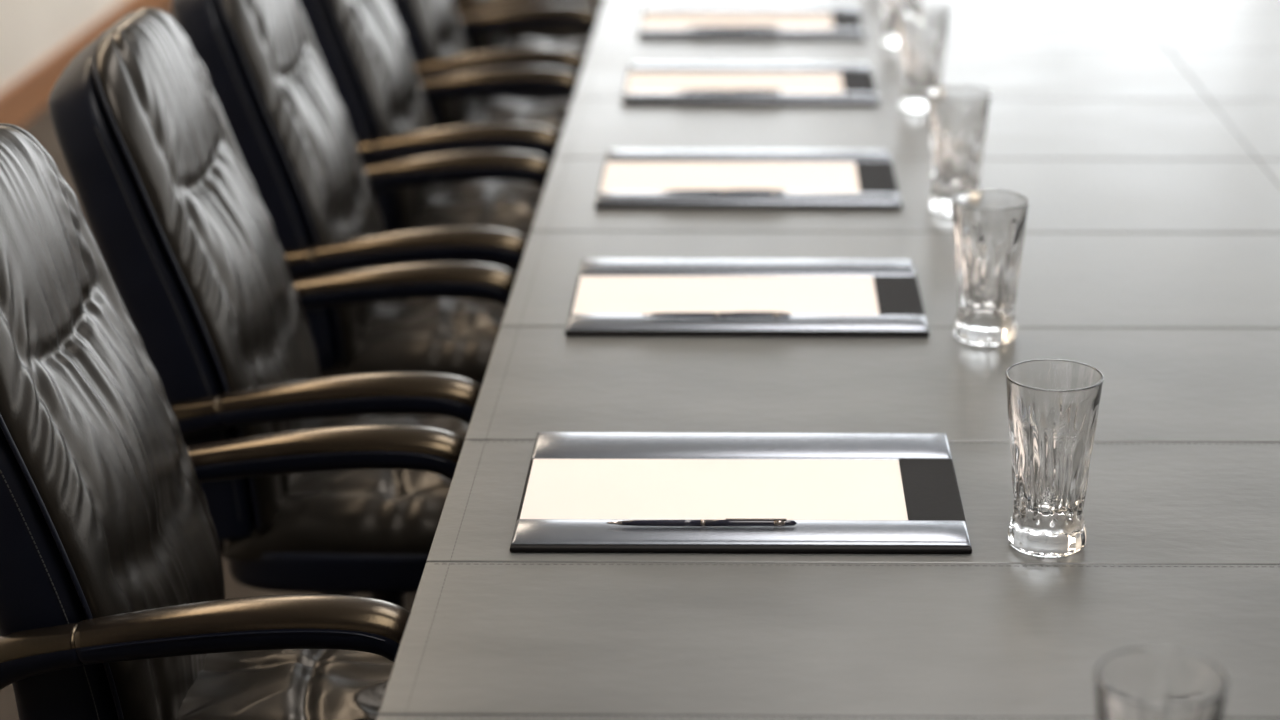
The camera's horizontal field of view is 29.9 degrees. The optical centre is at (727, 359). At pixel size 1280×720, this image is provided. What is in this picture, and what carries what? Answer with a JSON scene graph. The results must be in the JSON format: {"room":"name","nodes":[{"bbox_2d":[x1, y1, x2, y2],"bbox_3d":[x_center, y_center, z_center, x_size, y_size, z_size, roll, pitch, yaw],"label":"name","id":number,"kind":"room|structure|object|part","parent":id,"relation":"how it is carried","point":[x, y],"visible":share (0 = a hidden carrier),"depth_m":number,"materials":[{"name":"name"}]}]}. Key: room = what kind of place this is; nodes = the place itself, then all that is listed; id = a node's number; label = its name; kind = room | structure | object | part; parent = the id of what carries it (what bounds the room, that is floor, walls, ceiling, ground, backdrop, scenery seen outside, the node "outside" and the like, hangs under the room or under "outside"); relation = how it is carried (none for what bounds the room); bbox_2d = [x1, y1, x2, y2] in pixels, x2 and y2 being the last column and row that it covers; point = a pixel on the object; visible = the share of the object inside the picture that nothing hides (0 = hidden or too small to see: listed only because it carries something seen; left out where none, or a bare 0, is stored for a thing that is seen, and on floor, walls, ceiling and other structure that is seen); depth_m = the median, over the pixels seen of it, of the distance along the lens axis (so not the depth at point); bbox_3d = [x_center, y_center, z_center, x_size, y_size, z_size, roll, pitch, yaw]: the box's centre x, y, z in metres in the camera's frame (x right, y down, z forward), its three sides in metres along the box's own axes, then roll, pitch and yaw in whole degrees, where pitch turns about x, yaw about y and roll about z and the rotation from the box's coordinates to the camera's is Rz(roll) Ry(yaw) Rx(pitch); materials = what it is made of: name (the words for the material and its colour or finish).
{"room":"conference room","nodes":[
{"label":"conference room","id":0,"kind":"room"},
{"bbox_2d":[0,0,124,92],"bbox_3d":[-2.363,-1.089,4.142,0.100,2.950,13.500,0,19,0],"label":"wall","id":1,"kind":"structure","parent":0,"point":[31,31],"depth_m":7.91,"materials":[{"name":"beige paint"}]},
{"bbox_2d":[0,0,171,126],"bbox_3d":[-2.303,0.240,4.597,0.020,0.140,13.500,0,19,0],"label":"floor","id":2,"kind":"structure","parent":1,"relation":"attached to","point":[27,96],"depth_m":7.96,"materials":[{"name":"brown wood"}]},
{"bbox_2d":[0,6,425,719],"bbox_3d":[1.162,0.363,4.608,7.150,0.100,13.700,0,19,0],"label":"floor","id":3,"kind":"structure","parent":0,"point":[40,126],"depth_m":4.37,"materials":[{"name":"carpet"}]},
{"bbox_2d":[0,123,464,719],"bbox_3d":[-0.583,0.293,2.890,0.712,1.148,0.614,0,19,0],"label":"office chair","id":4,"kind":"object","parent":3,"relation":"on","point":[114,605],"visible":0.87,"depth_m":2.71,"materials":[{"name":"leather"}]},
{"bbox_3d":[-0.809,0.358,2.638,0.225,0.156,0.056,3,19,7],"label":"arm","id":5,"kind":"part","parent":4,"relation":"part of","materials":[{"name":"wood"}]},
{"bbox_2d":[0,123,224,719],"bbox_3d":[-0.756,0.087,2.813,0.246,0.708,0.456,0,19,0],"label":"cushion","id":6,"kind":"object","parent":4,"relation":"on","point":[104,510],"depth_m":2.71,"materials":[{"name":"leather"}]},
{"bbox_2d":[176,649,393,719],"bbox_3d":[-0.490,0.407,2.921,0.500,0.103,0.444,0,19,0],"label":"seat cushion","id":7,"kind":"object","parent":4,"relation":"on","point":[284,684],"depth_m":2.84,"materials":[{"name":"leather"}]},
{"bbox_2d":[48,7,516,607],"bbox_3d":[-0.577,0.055,3.584,0.712,1.148,0.614,0,19,0],"label":"office chair","id":8,"kind":"object","parent":3,"relation":"on","point":[176,215],"visible":0.71,"depth_m":3.38,"materials":[{"name":"leather"}]},
{"bbox_3d":[-0.802,0.120,3.333,0.225,0.156,0.056,3,19,7],"label":"arm","id":9,"kind":"part","parent":8,"relation":"part of","materials":[{"name":"wood"}]},
{"bbox_2d":[95,7,322,536],"bbox_3d":[-0.750,-0.151,3.508,0.246,0.708,0.456,0,19,0],"label":"cushion","id":10,"kind":"object","parent":8,"relation":"on","point":[185,235],"depth_m":3.35,"materials":[{"name":"leather"}]},
{"bbox_2d":[223,415,468,560],"bbox_3d":[-0.484,0.169,3.615,0.500,0.103,0.444,0,19,0],"label":"seat cushion","id":11,"kind":"object","parent":8,"relation":"on","point":[363,514],"depth_m":3.43,"materials":[{"name":"leather"}]},
{"bbox_2d":[171,0,552,595],"bbox_3d":[-0.570,-0.182,4.275,0.712,1.148,0.614,0,19,0],"label":"office chair","id":12,"kind":"object","parent":3,"relation":"on","point":[287,120],"visible":0.63,"depth_m":4.07,"materials":[{"name":"leather"}]},
{"bbox_3d":[-0.794,-0.117,4.021,0.225,0.156,0.056,2,19,7],"label":"arm","id":13,"kind":"part","parent":12,"relation":"part of","materials":[{"name":"wood"}]},
{"bbox_2d":[221,0,384,368],"bbox_3d":[-0.743,-0.388,4.197,0.246,0.708,0.456,0,19,0],"label":"cushion","id":14,"kind":"object","parent":12,"relation":"on","point":[287,120],"depth_m":4.04,"materials":[{"name":"leather"}]},
{"bbox_2d":[320,298,505,382],"bbox_3d":[-0.477,-0.069,4.306,0.500,0.103,0.444,0,19,0],"label":"seat cushion","id":15,"kind":"object","parent":12,"relation":"on","point":[451,336],"depth_m":4.13,"materials":[{"name":"leather"}]},
{"bbox_2d":[298,0,579,273],"bbox_3d":[-0.564,-0.426,4.984,0.712,1.148,0.614,0,19,1],"label":"office chair","id":16,"kind":"object","parent":3,"relation":"on","point":[362,45],"visible":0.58,"depth_m":4.80,"materials":[{"name":"leather"}]},
{"bbox_3d":[-0.792,-0.361,4.734,0.225,0.156,0.056,3,19,8],"label":"arm","id":17,"kind":"part","parent":16,"relation":"part of","materials":[{"name":"wood"}]},
{"bbox_2d":[330,0,435,230],"bbox_3d":[-0.737,-0.633,4.909,0.246,0.708,0.456,0,19,1],"label":"cushion","id":18,"kind":"object","parent":16,"relation":"on","point":[374,77],"depth_m":4.78,"materials":[{"name":"leather"}]},
{"bbox_2d":[415,181,543,237],"bbox_3d":[-0.471,-0.312,5.014,0.500,0.103,0.444,0,19,1],"label":"seat cushion","id":19,"kind":"object","parent":16,"relation":"on","point":[506,205],"depth_m":4.90,"materials":[{"name":"leather"}]},
{"bbox_2d":[390,0,599,160],"bbox_3d":[-0.557,-0.664,5.679,0.711,1.148,0.614,0,19,0],"label":"office chair","id":20,"kind":"object","parent":3,"relation":"on","point":[434,31],"visible":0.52,"depth_m":5.54,"materials":[{"name":"leather"}]},
{"bbox_3d":[-0.783,-0.599,5.427,0.225,0.156,0.056,3,19,7],"label":"arm","id":21,"kind":"part","parent":20,"relation":"part of","materials":[{"name":"leather"}]},
{"bbox_2d":[409,0,476,126],"bbox_3d":[-0.730,-0.871,5.603,0.246,0.708,0.456,0,19,0],"label":"cushion","id":22,"kind":"object","parent":20,"relation":"on","point":[436,30],"depth_m":5.49,"materials":[{"name":"leather"}]},
{"bbox_2d":[464,98,571,160],"bbox_3d":[-0.464,-0.550,5.710,0.500,0.103,0.444,0,19,0],"label":"seat cushion","id":23,"kind":"object","parent":20,"relation":"on","point":[552,114],"depth_m":5.68,"materials":[{"name":"leather"}]},
{"bbox_2d":[454,0,603,102],"bbox_3d":[-0.551,-0.903,6.374,0.712,1.148,0.614,0,19,0],"label":"office chair","id":24,"kind":"object","parent":3,"relation":"on","point":[494,40],"visible":0.18,"depth_m":6.21,"materials":[{"name":"leather"}]},
{"bbox_3d":[-0.774,-0.837,6.120,0.225,0.156,0.056,2,19,7],"label":"arm","id":25,"kind":"part","parent":24,"relation":"part of","materials":[{"name":"wood"}]},
{"bbox_2d":[475,30,505,51],"bbox_3d":[-0.724,-1.109,6.296,0.246,0.708,0.456,0,19,0],"label":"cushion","id":26,"kind":"object","parent":24,"relation":"on","point":[494,40],"depth_m":6.23,"materials":[{"name":"leather"}]},
{"bbox_2d":[477,38,590,100],"bbox_3d":[-0.458,-0.789,6.406,0.500,0.103,0.444,0,19,0],"label":"seat cushion","id":27,"kind":"object","parent":24,"relation":"on","point":[581,46],"depth_m":6.37,"materials":[{"name":"leather"}]},
{"bbox_2d":[506,27,592,42],"bbox_3d":[-0.544,-1.143,7.074,0.712,1.148,0.614,0,19,0],"label":"office chair","id":28,"kind":"object","parent":3,"relation":"on","point":[553,34],"visible":0.02,"depth_m":6.91,"materials":[{"name":"leather"}]},
{"bbox_2d":[376,0,1279,719],"bbox_3d":[0.833,0.204,3.763,2.295,0.750,9.598,0,19,0],"label":"conference table","id":29,"kind":"object","parent":3,"relation":"on","point":[1141,138],"visible":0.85,"depth_m":3.07,"materials":[{"name":"wood"}]},
{"bbox_2d":[510,432,971,553],"bbox_3d":[0.015,0.145,2.757,0.500,0.014,0.355,0,19,0],"label":"desk pad","id":30,"kind":"object","parent":29,"relation":"on","point":[936,522],"visible":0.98,"depth_m":2.66,"materials":[{"name":"silver metal"}]},
{"bbox_2d":[607,519,796,526],"bbox_3d":[-0.029,0.178,2.625,0.208,0.009,0.008,0,19,0],"label":"pen","id":31,"kind":"object","parent":30,"relation":"on","point":[727,522],"visible":1,"depth_m":2.62,"materials":[{"name":"black paint"}]},
{"bbox_2d":[520,459,907,519],"bbox_3d":[-0.015,0.148,2.749,0.432,0.001,0.185,0,19,0],"label":"paper sheet","id":32,"kind":"object","parent":30,"relation":"on","point":[709,489],"visible":0.97,"depth_m":2.75,"materials":[{"name":"white paper"}]},
{"bbox_3d":[0.014,0.187,2.628,0.498,0.008,0.068,0,19,0],"label":"rail","id":33,"kind":"part","parent":30,"relation":"part of","materials":[{"name":"silver metal"}]},
{"bbox_3d":[0.017,0.101,2.878,0.498,0.008,0.089,0,19,0],"label":"rail","id":34,"kind":"part","parent":30,"relation":"part of","materials":[{"name":"silver metal"}]},
{"bbox_2d":[565,258,928,336],"bbox_3d":[0.028,-0.096,3.459,0.500,0.014,0.355,0,19,0],"label":"desk pad","id":35,"kind":"object","parent":29,"relation":"on","point":[900,306],"visible":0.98,"depth_m":3.35,"materials":[{"name":"silver metal"}]},
{"bbox_2d":[641,311,790,317],"bbox_3d":[-0.016,-0.063,3.327,0.208,0.009,0.008,0,19,0],"label":"pen","id":36,"kind":"object","parent":35,"relation":"on","point":[737,314],"visible":1,"depth_m":3.33,"materials":[{"name":"black paint"}]},
{"bbox_2d":[572,276,878,313],"bbox_3d":[-0.003,-0.093,3.451,0.432,0.001,0.185,0,19,0],"label":"paper sheet","id":37,"kind":"object","parent":35,"relation":"on","point":[595,294],"visible":0.96,"depth_m":3.45,"materials":[{"name":"white paper"}]},
{"bbox_3d":[0.027,-0.054,3.330,0.498,0.008,0.068,0,19,0],"label":"rail","id":38,"kind":"part","parent":35,"relation":"part of","materials":[{"name":"silver metal"}]},
{"bbox_3d":[0.029,-0.140,3.580,0.498,0.008,0.089,0,19,0],"label":"rail","id":39,"kind":"part","parent":35,"relation":"part of","materials":[{"name":"silver metal"}]},
{"bbox_2d":[595,149,901,208],"bbox_3d":[0.035,-0.314,4.094,0.502,0.014,0.375,0,19,0],"label":"desk pad","id":40,"kind":"object","parent":29,"relation":"on","point":[878,187],"visible":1,"depth_m":4.01,"materials":[{"name":"silver metal"}]},
{"bbox_2d":[659,189,784,193],"bbox_3d":[-0.010,-0.278,3.953,0.208,0.009,0.008,0,19,0],"label":"pen","id":41,"kind":"object","parent":40,"relation":"on","point":[704,191],"visible":1,"depth_m":3.95,"materials":[{"name":"black paint"}]},
{"bbox_2d":[600,162,859,191],"bbox_3d":[0.004,-0.311,4.087,0.434,0.001,0.205,0,19,0],"label":"paper sheet","id":42,"kind":"object","parent":40,"relation":"on","point":[618,176],"visible":1,"depth_m":4.09,"materials":[{"name":"white paper"}]},
{"bbox_3d":[0.033,-0.269,3.956,0.500,0.008,0.068,0,19,0],"label":"rail","id":43,"kind":"part","parent":40,"relation":"part of","materials":[{"name":"silver metal"}]},
{"bbox_3d":[0.036,-0.361,4.225,0.500,0.008,0.089,0,19,0],"label":"rail","id":44,"kind":"part","parent":40,"relation":"part of","materials":[{"name":"silver metal"}]},
{"bbox_2d":[621,63,878,104],"bbox_3d":[0.044,-0.557,4.802,0.498,0.014,0.355,0,19,0],"label":"desk pad","id":45,"kind":"object","parent":29,"relation":"on","point":[859,88],"visible":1,"depth_m":4.71,"materials":[{"name":"silver metal"}]},
{"bbox_2d":[675,89,780,92],"bbox_3d":[0.000,-0.524,4.670,0.208,0.009,0.008,0,19,0],"label":"pen","id":46,"kind":"object","parent":45,"relation":"on","point":[691,90],"visible":1,"depth_m":4.67,"materials":[{"name":"black paint"}]},
{"bbox_2d":[626,73,843,91],"bbox_3d":[0.014,-0.554,4.794,0.430,0.001,0.185,0,19,0],"label":"paper sheet","id":47,"kind":"object","parent":45,"relation":"on","point":[637,82],"visible":1,"depth_m":4.80,"materials":[{"name":"white paper"}]},
{"bbox_3d":[0.043,-0.515,4.673,0.496,0.008,0.068,0,19,0],"label":"rail","id":48,"kind":"part","parent":45,"relation":"part of","materials":[{"name":"silver metal"}]},
{"bbox_3d":[0.045,-0.601,4.923,0.496,0.008,0.089,0,19,0],"label":"rail","id":49,"kind":"part","parent":45,"relation":"part of","materials":[{"name":"silver metal"}]},
{"bbox_2d":[638,5,864,38],"bbox_3d":[0.053,-0.766,5.410,0.496,0.014,0.355,0,19,0],"label":"desk pad","id":50,"kind":"object","parent":29,"relation":"on","point":[847,23],"visible":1,"depth_m":5.28,"materials":[{"name":"silver metal"}]},
{"bbox_2d":[685,25,778,28],"bbox_3d":[0.009,-0.733,5.278,0.208,0.009,0.008,0,19,0],"label":"pen","id":51,"kind":"object","parent":50,"relation":"on","point":[731,26],"visible":1,"depth_m":5.28,"materials":[{"name":"black paint"}]},
{"bbox_2d":[642,13,833,27],"bbox_3d":[0.022,-0.763,5.402,0.428,0.001,0.185,0,19,0],"label":"paper sheet","id":52,"kind":"object","parent":50,"relation":"on","point":[651,20],"visible":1,"depth_m":5.41,"materials":[{"name":"white paper"}]},
{"bbox_3d":[0.052,-0.724,5.281,0.494,0.008,0.068,0,19,0],"label":"rail","id":53,"kind":"part","parent":50,"relation":"part of","materials":[{"name":"silver metal"}]},
{"bbox_3d":[0.054,-0.810,5.531,0.494,0.008,0.089,0,19,0],"label":"rail","id":54,"kind":"part","parent":50,"relation":"part of","materials":[{"name":"silver metal"}]},
{"bbox_2d":[881,0,920,45],"bbox_3d":[0.375,-0.780,5.174,0.104,0.195,0.104,5,20,15],"label":"drinking glass","id":55,"kind":"object","parent":29,"relation":"on","point":[889,36],"visible":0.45,"depth_m":5.16,"materials":[{"name":"clear glass"}]},
{"bbox_2d":[896,2,949,111],"bbox_3d":[0.370,-0.579,4.588,0.105,0.195,0.105,7,20,19],"label":"drinking glass","id":56,"kind":"object","parent":29,"relation":"on","point":[922,27],"visible":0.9,"depth_m":4.55,"materials":[{"name":"clear glass"}]},
{"bbox_2d":[926,85,990,214],"bbox_3d":[0.371,-0.339,3.888,0.105,0.195,0.105,-11,22,-28],"label":"drinking glass","id":57,"kind":"object","parent":29,"relation":"on","point":[957,114],"visible":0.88,"depth_m":3.85,"materials":[{"name":"clear glass"}]},
{"bbox_2d":[952,190,1028,345],"bbox_3d":[0.353,-0.124,3.264,0.104,0.195,0.104,-16,25,-39],"label":"drinking glass","id":58,"kind":"object","parent":29,"relation":"on","point":[989,226],"visible":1,"depth_m":3.24,"materials":[{"name":"clear glass"}]},
{"bbox_2d":[1006,359,1103,556],"bbox_3d":[0.348,0.108,2.587,0.104,0.195,0.104,-1,19,-2],"label":"drinking glass","id":59,"kind":"object","parent":29,"relation":"on","point":[1053,404],"visible":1,"depth_m":2.56,"materials":[{"name":"clear glass"}]},
{"bbox_2d":[1095,648,1228,719],"bbox_3d":[0.340,0.340,1.911,0.104,0.195,0.104,-11,22,-28],"label":"drinking glass","id":60,"kind":"object","parent":29,"relation":"on","point":[1137,683],"visible":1,"depth_m":1.92,"materials":[{"name":"clear glass"}]}
]}

